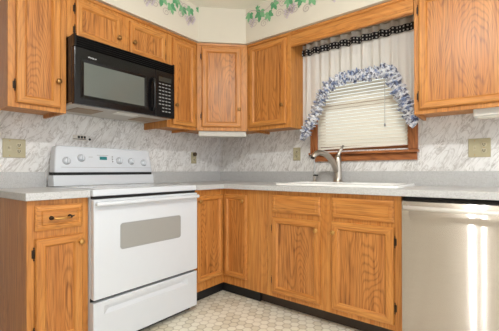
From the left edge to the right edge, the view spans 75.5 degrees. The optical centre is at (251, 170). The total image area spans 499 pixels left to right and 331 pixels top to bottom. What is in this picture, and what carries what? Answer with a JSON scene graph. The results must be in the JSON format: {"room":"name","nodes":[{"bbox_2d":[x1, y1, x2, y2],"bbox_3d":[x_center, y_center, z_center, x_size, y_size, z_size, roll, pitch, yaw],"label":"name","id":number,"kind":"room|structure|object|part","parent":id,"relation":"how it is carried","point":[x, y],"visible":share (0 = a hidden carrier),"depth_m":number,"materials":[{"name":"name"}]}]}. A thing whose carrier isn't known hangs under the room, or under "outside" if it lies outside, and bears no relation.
{"room":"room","nodes":[
{"label":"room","id":0,"kind":"room"},
{"bbox_2d":[0,110,219,186],"bbox_3d":[-1.790,-0.195,1.728,0.100,2.440,4.600,0,0,38],"label":"wall","id":1,"kind":"structure","parent":0,"point":[168,151],"depth_m":2.45,"materials":[{"name":"paper"}]},
{"bbox_2d":[2,138,25,157],"bbox_3d":[-1.487,-0.138,2.024,0.014,0.118,0.122,0,0,38],"label":"wall plate","id":2,"kind":"object","parent":1,"relation":"attached to","point":[11,148],"visible":1,"depth_m":2.02,"materials":[{"name":"beige plastic"}]},
{"bbox_2d":[0,172,44,188],"bbox_3d":[-1.474,0.080,2.034,0.020,0.140,0.306,0,0,38],"label":"backsplash","id":3,"kind":"structure","parent":1,"relation":"attached to","point":[7,179],"depth_m":2.04,"materials":[{"name":"laminate"}]},
{"bbox_2d":[0,0,65,118],"bbox_3d":[-1.331,-0.729,1.939,0.366,0.764,0.296,0,0,38],"label":"upper cabinet","id":4,"kind":"object","parent":1,"relation":"attached to","point":[32,32],"visible":1,"depth_m":1.83,"materials":[{"name":"brown wood"}]},
{"bbox_3d":[-1.216,-0.723,1.850,0.021,0.701,0.226,0,0,38],"label":"door","id":5,"kind":"part","parent":4,"relation":"part of","materials":[{"name":"brown wood"}]},
{"bbox_3d":[-1.220,-0.723,1.853,0.006,0.619,0.134,0,0,38],"label":"door panel","id":6,"kind":"part","parent":4,"relation":"part of","materials":[{"name":"brown wood"}]},
{"bbox_2d":[73,135,85,140],"bbox_3d":[-1.245,-0.237,2.339,0.008,0.038,0.094,0,0,38],"label":"strip","id":7,"kind":"object","parent":1,"relation":"attached to","point":[75,137],"visible":1,"depth_m":2.34,"materials":[{"name":"beige plastic"}]},
{"bbox_2d":[66,0,167,63],"bbox_3d":[-1.008,-0.965,2.354,0.366,0.290,0.750,0,0,38],"label":"upper cabinet","id":8,"kind":"object","parent":1,"relation":"attached to","point":[94,20],"visible":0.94,"depth_m":2.21,"materials":[{"name":"brown wood"}]},
{"bbox_3d":[-1.000,-0.951,2.129,0.021,0.237,0.305,0,0,38],"label":"door","id":9,"kind":"part","parent":8,"relation":"part of","materials":[{"name":"brown wood"}]},
{"bbox_3d":[-1.004,-0.951,2.132,0.006,0.149,0.227,0,0,38],"label":"door panel","id":10,"kind":"part","parent":8,"relation":"part of","materials":[{"name":"brown wood"}]},
{"bbox_2d":[66,33,174,123],"bbox_3d":[-0.970,-0.607,2.324,0.455,0.424,0.744,0,0,38],"label":"microwave","id":11,"kind":"object","parent":8,"relation":"attached to","point":[103,80],"visible":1,"depth_m":2.15,"materials":[{"name":"black plastic"}]},
{"bbox_3d":[-0.893,-0.572,2.153,0.038,0.343,0.570,0,0,38],"label":"door","id":12,"kind":"part","parent":11,"relation":"part of","materials":[{"name":"black glass"}]},
{"bbox_3d":[-0.993,-0.405,2.342,0.365,0.012,0.736,0,0,38],"label":"underside plate","id":13,"kind":"part","parent":11,"relation":"part of","materials":[{"name":"metal"}]},
{"bbox_3d":[-0.704,-0.555,2.332,0.046,0.246,0.023,0,0,38],"label":"door handle","id":14,"kind":"part","parent":11,"relation":"part of","materials":[{"name":"black plastic"}]},
{"bbox_3d":[-0.663,-0.571,2.448,0.038,0.343,0.172,0,0,38],"label":"control panel","id":15,"kind":"part","parent":11,"relation":"part of","materials":[{"name":"black plastic"}]},
{"bbox_3d":[-0.898,-1.101,2.268,0.012,0.020,0.750,0,0,38],"label":"moulding","id":16,"kind":"part","parent":8,"relation":"part of","materials":[{"name":"brown wood"}]},
{"bbox_3d":[-0.773,-0.950,2.420,0.021,0.237,0.309,0,0,38],"label":"door","id":17,"kind":"part","parent":8,"relation":"part of","materials":[{"name":"brown wood"}]},
{"bbox_3d":[-0.777,-0.950,2.423,0.006,0.149,0.231,0,0,38],"label":"door panel","id":18,"kind":"part","parent":8,"relation":"part of","materials":[{"name":"brown wood"}]},
{"bbox_2d":[144,31,196,132],"bbox_3d":[-0.681,-0.728,2.772,0.366,0.764,0.306,0,0,38],"label":"upper cabinet","id":19,"kind":"object","parent":1,"relation":"attached to","point":[181,51],"visible":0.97,"depth_m":2.69,"materials":[{"name":"brown wood"}]},
{"bbox_3d":[-0.583,-0.728,2.696,0.019,0.764,0.306,0,0,38],"label":"frame","id":20,"kind":"part","parent":19,"relation":"part of","materials":[{"name":"brown wood"}]},
{"bbox_3d":[-0.571,-1.100,2.687,0.012,0.020,0.306,0,0,38],"label":"moulding","id":21,"kind":"part","parent":19,"relation":"part of","materials":[{"name":"brown wood"}]},
{"bbox_3d":[-0.560,-0.723,2.692,0.021,0.703,0.243,0,0,38],"label":"door","id":22,"kind":"part","parent":19,"relation":"part of","materials":[{"name":"brown wood"}]},
{"bbox_3d":[-0.564,-0.723,2.695,0.006,0.621,0.155,0,0,38],"label":"door panel","id":23,"kind":"part","parent":19,"relation":"part of","materials":[{"name":"brown wood"}]},
{"bbox_2d":[151,171,219,182],"bbox_3d":[-0.621,0.082,3.128,0.020,0.140,0.910,0,0,38],"label":"backsplash","id":24,"kind":"structure","parent":1,"relation":"attached to","point":[159,177],"depth_m":3.10,"materials":[{"name":"laminate"}]},
{"bbox_2d":[191,152,195,163],"bbox_3d":[-0.570,-0.122,3.204,0.009,0.112,0.070,0,0,38],"label":"wall plate","id":25,"kind":"object","parent":1,"relation":"attached to","point":[193,158],"visible":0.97,"depth_m":3.20,"materials":[{"name":"beige plastic"}]},
{"bbox_2d":[187,0,267,8],"bbox_3d":[-0.097,-1.452,0.410,4.400,0.060,4.800,0,0,38],"label":"ceiling","id":26,"kind":"structure","parent":0,"point":[232,4],"depth_m":2.73,"materials":[{"name":"paint"}]},
{"bbox_2d":[141,290,360,330],"bbox_3d":[-0.092,1.048,0.402,4.400,0.060,4.800,0,0,38],"label":"floor","id":27,"kind":"structure","parent":0,"point":[223,310],"depth_m":2.22,"materials":[{"name":"tile"}]},
{"bbox_2d":[0,197,87,330],"bbox_3d":[-1.214,0.588,1.840,0.661,0.874,0.292,0,0,38],"label":"base cabinet","id":28,"kind":"object","parent":27,"relation":"on","point":[44,243],"visible":0.98,"depth_m":1.66,"materials":[{"name":"brown wood"}]},
{"bbox_2d":[0,172,89,200],"bbox_3d":[-1.228,0.079,1.842,0.644,0.140,0.306,0,0,38],"label":"countertop","id":29,"kind":"structure","parent":28,"relation":"on","point":[22,186],"depth_m":1.85,"materials":[{"name":"laminate"}]},
{"bbox_3d":[-0.987,0.239,1.663,0.019,0.125,0.225,0,0,38],"label":"drawer","id":30,"kind":"part","parent":28,"relation":"part of","materials":[{"name":"brown wood"}]},
{"bbox_3d":[-0.986,0.614,1.661,0.021,0.549,0.225,0,0,38],"label":"door","id":31,"kind":"part","parent":28,"relation":"part of","materials":[{"name":"brown wood"}]},
{"bbox_3d":[-0.989,0.614,1.665,0.006,0.467,0.137,0,0,38],"label":"door panel","id":32,"kind":"part","parent":28,"relation":"part of","materials":[{"name":"brown wood"}]},
{"bbox_2d":[48,145,199,330],"bbox_3d":[-0.864,0.430,2.235,0.675,1.190,0.758,0,0,38],"label":"range","id":33,"kind":"object","parent":27,"relation":"on","point":[142,232],"visible":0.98,"depth_m":2.05,"materials":[{"name":"white metal"}]},
{"bbox_3d":[-1.222,-0.064,2.144,0.037,0.048,0.048,0,0,38],"label":"oven knob","id":34,"kind":"part","parent":33,"relation":"part of","materials":[{"name":"white plastic"}]},
{"bbox_3d":[-1.165,-0.086,2.223,0.037,0.048,0.048,0,0,38],"label":"oven knob","id":35,"kind":"part","parent":33,"relation":"part of","materials":[{"name":"white plastic"}]},
{"bbox_2d":[49,172,150,174],"bbox_3d":[-1.085,0.024,2.408,0.070,0.019,0.742,0,0,38],"label":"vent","id":36,"kind":"object","parent":33,"relation":"in","point":[50,173],"depth_m":2.34,"materials":[{"name":"black metal"}]},
{"bbox_3d":[-1.080,-0.075,2.405,0.088,0.178,0.740,0,0,38],"label":"control panel","id":37,"kind":"part","parent":33,"relation":"part of","materials":[{"name":"white ceramic"}]},
{"bbox_2d":[86,155,119,167],"bbox_3d":[-1.045,-0.065,2.396,0.014,0.091,0.690,0,0,38],"label":"control panel","id":38,"kind":"object","parent":33,"relation":"attached to","point":[92,161],"depth_m":2.35,"materials":[{"name":"white plastic"}]},
{"bbox_3d":[-0.992,-0.072,2.443,0.037,0.048,0.048,0,0,38],"label":"oven knob","id":39,"kind":"part","parent":33,"relation":"part of","materials":[{"name":"white plastic"}]},
{"bbox_2d":[51,183,195,196],"bbox_3d":[-0.880,0.125,2.248,0.634,0.041,0.758,0,0,38],"label":"cooktop","id":40,"kind":"object","parent":33,"relation":"in","point":[96,189],"depth_m":2.08,"materials":[{"name":"metal"}]},
{"bbox_3d":[-0.931,-0.070,2.521,0.037,0.048,0.048,0,0,38],"label":"oven knob","id":41,"kind":"part","parent":33,"relation":"part of","materials":[{"name":"white plastic"}]},
{"bbox_3d":[-0.642,0.855,2.062,0.042,0.248,0.754,0,0,38],"label":"storage drawer","id":42,"kind":"part","parent":33,"relation":"part of","materials":[{"name":"white metal"}]},
{"bbox_2d":[91,192,199,300],"bbox_3d":[-0.626,0.438,2.049,0.072,0.552,0.754,0,0,38],"label":"oven","id":43,"kind":"object","parent":33,"relation":"in","point":[139,241],"depth_m":1.98,"materials":[{"name":"white metal"}]},
{"bbox_2d":[194,189,267,300],"bbox_3d":[-0.206,0.589,2.815,1.052,0.874,0.928,0,0,38],"label":"base cabinet","id":44,"kind":"object","parent":27,"relation":"on","point":[232,224],"visible":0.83,"depth_m":2.51,"materials":[{"name":"brown wood"}]},
{"bbox_3d":[-0.335,0.535,2.530,0.019,0.769,0.318,0,0,38],"label":"frame","id":45,"kind":"part","parent":44,"relation":"part of","materials":[{"name":"brown wood"}]},
{"bbox_3d":[-0.321,0.520,2.515,0.021,0.650,0.276,0,0,38],"label":"door","id":46,"kind":"part","parent":44,"relation":"part of","materials":[{"name":"brown wood"}]},
{"bbox_3d":[-0.325,0.520,2.518,0.006,0.578,0.204,0,0,38],"label":"door panel","id":47,"kind":"part","parent":44,"relation":"part of","materials":[{"name":"brown wood"}]},
{"bbox_3d":[-0.123,0.521,2.559,0.160,0.583,0.006,0,0,38],"label":"door panel","id":48,"kind":"part","parent":44,"relation":"part of","materials":[{"name":"brown wood"}]},
{"bbox_3d":[-0.126,0.521,2.556,0.232,0.655,0.021,0,0,38],"label":"door","id":49,"kind":"part","parent":44,"relation":"part of","materials":[{"name":"brown wood"}]},
{"bbox_3d":[-0.056,0.535,2.527,0.462,0.769,0.019,0,0,38],"label":"frame","id":50,"kind":"part","parent":44,"relation":"part of","materials":[{"name":"brown wood"}]},
{"bbox_2d":[151,171,498,200],"bbox_3d":[0.414,0.078,2.334,2.629,0.140,0.930,0,0,38],"label":"countertop","id":51,"kind":"structure","parent":44,"relation":"on","point":[476,185],"depth_m":2.33,"materials":[{"name":"laminate"}]},
{"bbox_2d":[309,154,317,180],"bbox_3d":[0.523,-0.021,2.693,0.078,0.227,0.040,0,0,38],"label":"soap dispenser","id":52,"kind":"object","parent":51,"relation":"on","point":[314,175],"visible":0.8,"depth_m":2.69,"materials":[{"name":"silver metal"}]},
{"bbox_2d":[311,145,343,181],"bbox_3d":[0.588,-0.054,2.506,0.315,0.294,0.079,0,0,-30],"label":"faucet","id":53,"kind":"object","parent":51,"relation":"on","point":[335,162],"visible":1,"depth_m":2.53,"materials":[{"name":"silver metal"}]},
{"bbox_3d":[0.577,-0.069,2.495,0.285,0.177,0.048,0,0,-32],"label":"spout","id":54,"kind":"part","parent":53,"relation":"part of","materials":[{"name":"silver metal"}]},
{"bbox_3d":[0.704,-0.150,2.566,0.067,0.103,0.039,0,0,-4],"label":"lever","id":55,"kind":"part","parent":53,"relation":"part of","materials":[{"name":"silver metal"}]},
{"bbox_2d":[276,181,414,187],"bbox_3d":[0.667,0.178,2.325,0.850,0.171,0.535,0,0,38],"label":"sink","id":56,"kind":"object","parent":51,"relation":"in","point":[303,183],"visible":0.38,"depth_m":2.24,"materials":[{"name":"white ceramic"}]},
{"bbox_3d":[0.499,0.179,2.434,0.368,0.170,0.358,0,0,38],"label":"bowl","id":57,"kind":"part","parent":56,"relation":"part of","materials":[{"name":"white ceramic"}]},
{"bbox_3d":[0.814,0.177,2.189,0.368,0.170,0.358,0,0,38],"label":"bowl","id":58,"kind":"part","parent":56,"relation":"part of","materials":[{"name":"white ceramic"}]},
{"bbox_2d":[262,191,403,330],"bbox_3d":[0.607,0.586,2.354,1.047,0.874,0.658,0,0,38],"label":"base cabinet","id":59,"kind":"object","parent":27,"relation":"on","point":[336,258],"visible":0.96,"depth_m":2.03,"materials":[{"name":"brown wood"}]},
{"bbox_3d":[0.304,0.609,2.227,0.288,0.460,0.006,0,0,38],"label":"door panel","id":60,"kind":"part","parent":59,"relation":"part of","materials":[{"name":"brown wood"}]},
{"bbox_3d":[0.301,0.239,2.225,0.380,0.127,0.019,0,0,38],"label":"false drawer","id":61,"kind":"part","parent":59,"relation":"part of","materials":[{"name":"brown wood"}]},
{"bbox_3d":[0.301,0.609,2.223,0.380,0.548,0.021,0,0,38],"label":"door","id":62,"kind":"part","parent":59,"relation":"part of","materials":[{"name":"brown wood"}]},
{"bbox_3d":[0.665,0.604,1.945,0.283,0.466,0.006,0,0,38],"label":"door panel","id":63,"kind":"part","parent":59,"relation":"part of","materials":[{"name":"brown wood"}]},
{"bbox_3d":[0.662,0.238,1.943,0.375,0.127,0.019,0,0,38],"label":"false drawer","id":64,"kind":"part","parent":59,"relation":"part of","materials":[{"name":"brown wood"}]},
{"bbox_3d":[0.662,0.604,1.941,0.375,0.554,0.021,0,0,38],"label":"door","id":65,"kind":"part","parent":59,"relation":"part of","materials":[{"name":"brown wood"}]},
{"bbox_2d":[402,197,498,330],"bbox_3d":[1.234,0.586,1.810,0.592,0.868,0.692,0,0,38],"label":"dishwasher","id":66,"kind":"object","parent":27,"relation":"on","point":[450,247],"visible":1,"depth_m":1.62,"materials":[{"name":"silver metal"}]},
{"bbox_3d":[1.040,0.198,1.563,0.548,0.023,0.062,0,0,38],"label":"door handle","id":67,"kind":"part","parent":66,"relation":"part of","materials":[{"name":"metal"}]},
{"bbox_2d":[406,197,498,201],"bbox_3d":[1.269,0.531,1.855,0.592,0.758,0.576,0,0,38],"label":"dishwasher control panel","id":68,"kind":"object","parent":66,"relation":"in","point":[406,197],"depth_m":1.67,"materials":[{"name":"black plastic"}]},
{"bbox_2d":[96,0,413,44],"bbox_3d":[0.203,-1.268,1.444,3.399,0.302,2.599,0,0,38],"label":"wall","id":69,"kind":"structure","parent":0,"point":[211,25],"depth_m":2.61,"materials":[{"name":"beige paint"}]},
{"bbox_2d":[144,0,198,25],"bbox_3d":[-0.941,-1.309,2.151,0.003,0.204,1.637,0,0,38],"label":"trim","id":70,"kind":"structure","parent":69,"relation":"attached to","point":[171,7],"depth_m":2.61,"materials":[{"name":"green paint"}]},
{"bbox_2d":[245,0,335,27],"bbox_3d":[0.904,-1.313,2.083,2.430,0.204,0.001,0,0,38],"label":"trim","id":71,"kind":"structure","parent":69,"relation":"attached to","point":[259,14],"depth_m":2.65,"materials":[{"name":"green paint"}]},
{"bbox_2d":[290,0,413,46],"bbox_3d":[0.677,-1.055,2.322,0.898,0.118,0.032,0,0,38],"label":"valance board","id":72,"kind":"object","parent":69,"relation":"attached to","point":[393,9],"visible":1,"depth_m":2.27,"materials":[{"name":"brown wood"}]},
{"bbox_3d":[0.671,-1.103,2.315,0.898,0.022,0.012,0,0,38],"label":"moulding","id":73,"kind":"part","parent":72,"relation":"part of","materials":[{"name":"brown wood"}]},
{"bbox_2d":[220,17,498,170],"bbox_3d":[1.350,-0.199,2.260,4.400,2.440,0.100,0,0,38],"label":"wall","id":74,"kind":"structure","parent":0,"point":[442,140],"depth_m":2.37,"materials":[{"name":"paper"}]},
{"bbox_2d":[186,43,255,133],"bbox_3d":[-0.282,-0.727,3.062,0.637,0.763,0.637,0,0,38],"label":"upper cabinet","id":75,"kind":"object","parent":74,"relation":"attached to","point":[221,69],"visible":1,"depth_m":2.82,"materials":[{"name":"brown wood"}]},
{"bbox_3d":[-0.260,-0.725,2.821,0.343,0.694,0.021,0,0,-7],"label":"door","id":76,"kind":"part","parent":75,"relation":"part of","materials":[{"name":"brown wood"}]},
{"bbox_3d":[-0.260,-0.725,2.826,0.251,0.612,0.006,0,0,-7],"label":"door panel","id":77,"kind":"part","parent":75,"relation":"part of","materials":[{"name":"brown wood"}]},
{"bbox_3d":[-0.254,-1.100,2.830,0.416,0.019,0.008,0,0,-7],"label":"moulding","id":78,"kind":"part","parent":75,"relation":"part of","materials":[{"name":"brown wood"}]},
{"bbox_3d":[-0.255,-0.728,2.843,0.438,0.763,0.019,0,0,-7],"label":"frame","id":79,"kind":"part","parent":75,"relation":"part of","materials":[{"name":"brown wood"}]},
{"bbox_2d":[199,131,245,137],"bbox_3d":[-0.260,-0.333,2.909,0.422,0.068,0.106,0,0,-7],"label":"lamp","id":80,"kind":"object","parent":75,"relation":"attached to","point":[205,134],"visible":0.75,"depth_m":2.86,"materials":[{"name":"white plastic"}]},
{"bbox_2d":[247,32,307,133],"bbox_3d":[0.228,-0.729,2.837,0.440,0.764,0.366,0,0,38],"label":"upper cabinet","id":81,"kind":"object","parent":74,"relation":"attached to","point":[275,68],"visible":0.96,"depth_m":2.70,"materials":[{"name":"brown wood"}]},
{"bbox_3d":[0.137,-0.729,2.731,0.284,0.619,0.006,0,0,38],"label":"door panel","id":82,"kind":"part","parent":81,"relation":"part of","materials":[{"name":"brown wood"}]},
{"bbox_3d":[0.134,-0.729,2.727,0.376,0.701,0.021,0,0,38],"label":"door","id":83,"kind":"part","parent":81,"relation":"part of","materials":[{"name":"brown wood"}]},
{"bbox_3d":[0.141,-1.101,2.728,0.440,0.020,0.012,0,0,38],"label":"moulding","id":84,"kind":"part","parent":81,"relation":"part of","materials":[{"name":"brown wood"}]},
{"bbox_3d":[0.152,-0.729,2.739,0.440,0.764,0.019,0,0,38],"label":"frame","id":85,"kind":"part","parent":81,"relation":"part of","materials":[{"name":"brown wood"}]},
{"bbox_2d":[293,147,300,160],"bbox_3d":[0.413,-0.147,2.920,0.075,0.118,0.009,0,0,38],"label":"wall plate","id":86,"kind":"object","parent":74,"relation":"attached to","point":[296,151],"visible":1,"depth_m":2.92,"materials":[{"name":"beige plastic"}]},
{"bbox_2d":[220,171,498,186],"bbox_3d":[0.694,0.078,2.693,2.629,0.140,0.020,0,0,38],"label":"backsplash","id":87,"kind":"structure","parent":74,"relation":"attached to","point":[427,178],"depth_m":2.44,"materials":[{"name":"laminate"}]},
{"bbox_2d":[308,98,419,161],"bbox_3d":[0.875,-0.571,2.583,0.860,0.992,0.135,0,0,38],"label":"window","id":88,"kind":"structure","parent":74,"relation":"in","point":[410,153],"depth_m":2.49,"materials":[{"name":"brown wood"}]},
{"bbox_2d":[318,77,407,149],"bbox_3d":[0.860,-0.560,2.568,0.710,0.771,0.049,0,0,38],"label":"window blind","id":89,"kind":"object","parent":88,"relation":"attached to","point":[326,140],"visible":0.49,"depth_m":2.56,"materials":[{"name":"white plastic"}]},
{"bbox_3d":[0.866,-0.187,2.574,0.710,0.016,0.026,-1,-1,38],"label":"rail","id":90,"kind":"part","parent":89,"relation":"part of","materials":[{"name":"white plastic"}]},
{"bbox_3d":[0.858,-0.580,2.566,0.850,0.855,0.021,0,0,38],"label":"casing","id":91,"kind":"part","parent":88,"relation":"part of","materials":[{"name":"brown wood"}]},
{"bbox_3d":[0.903,-0.555,2.624,0.718,0.783,0.035,0,0,38],"label":"sash","id":92,"kind":"part","parent":88,"relation":"part of","materials":[{"name":"brown wood"}]},
{"bbox_2d":[414,0,498,120],"bbox_3d":[1.358,-0.734,1.957,0.618,0.764,0.366,0,0,38],"label":"upper cabinet","id":93,"kind":"object","parent":74,"relation":"attached to","point":[456,42],"visible":0.98,"depth_m":1.90,"materials":[{"name":"brown wood"}]},
{"bbox_2d":[473,107,498,118],"bbox_3d":[1.451,-0.341,1.845,0.290,0.062,0.110,0,0,38],"label":"lamp","id":94,"kind":"object","parent":93,"relation":"attached to","point":[485,113],"visible":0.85,"depth_m":1.86,"materials":[{"name":"white plastic"}]},
{"bbox_2d":[477,115,498,118],"bbox_3d":[1.451,-0.312,1.845,0.250,0.005,0.086,0,0,38],"label":"diffuser","id":95,"kind":"object","parent":94,"relation":"attached to","point":[478,116],"depth_m":1.88,"materials":[{"name":"white plastic"}]},
{"bbox_2d":[468,138,490,156],"bbox_3d":[1.479,-0.146,2.087,0.120,0.122,0.014,0,0,38],"label":"wall plate","id":96,"kind":"object","parent":74,"relation":"attached to","point":[479,147],"visible":1,"depth_m":2.09,"materials":[{"name":"beige plastic"}]},
{"bbox_2d":[300,15,418,140],"bbox_3d":[0.782,-0.656,2.454,0.896,0.818,0.086,0,0,38],"label":"curtain","id":97,"kind":"object","parent":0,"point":[386,51],"visible":0.99,"depth_m":2.42,"materials":[{"name":"white fabric"}]},
{"bbox_3d":[0.797,-1.028,2.475,0.894,0.012,0.012,0,0,38],"label":"curtain rod","id":98,"kind":"part","parent":97,"relation":"part of","materials":[{"name":"black fabric"}]}
]}

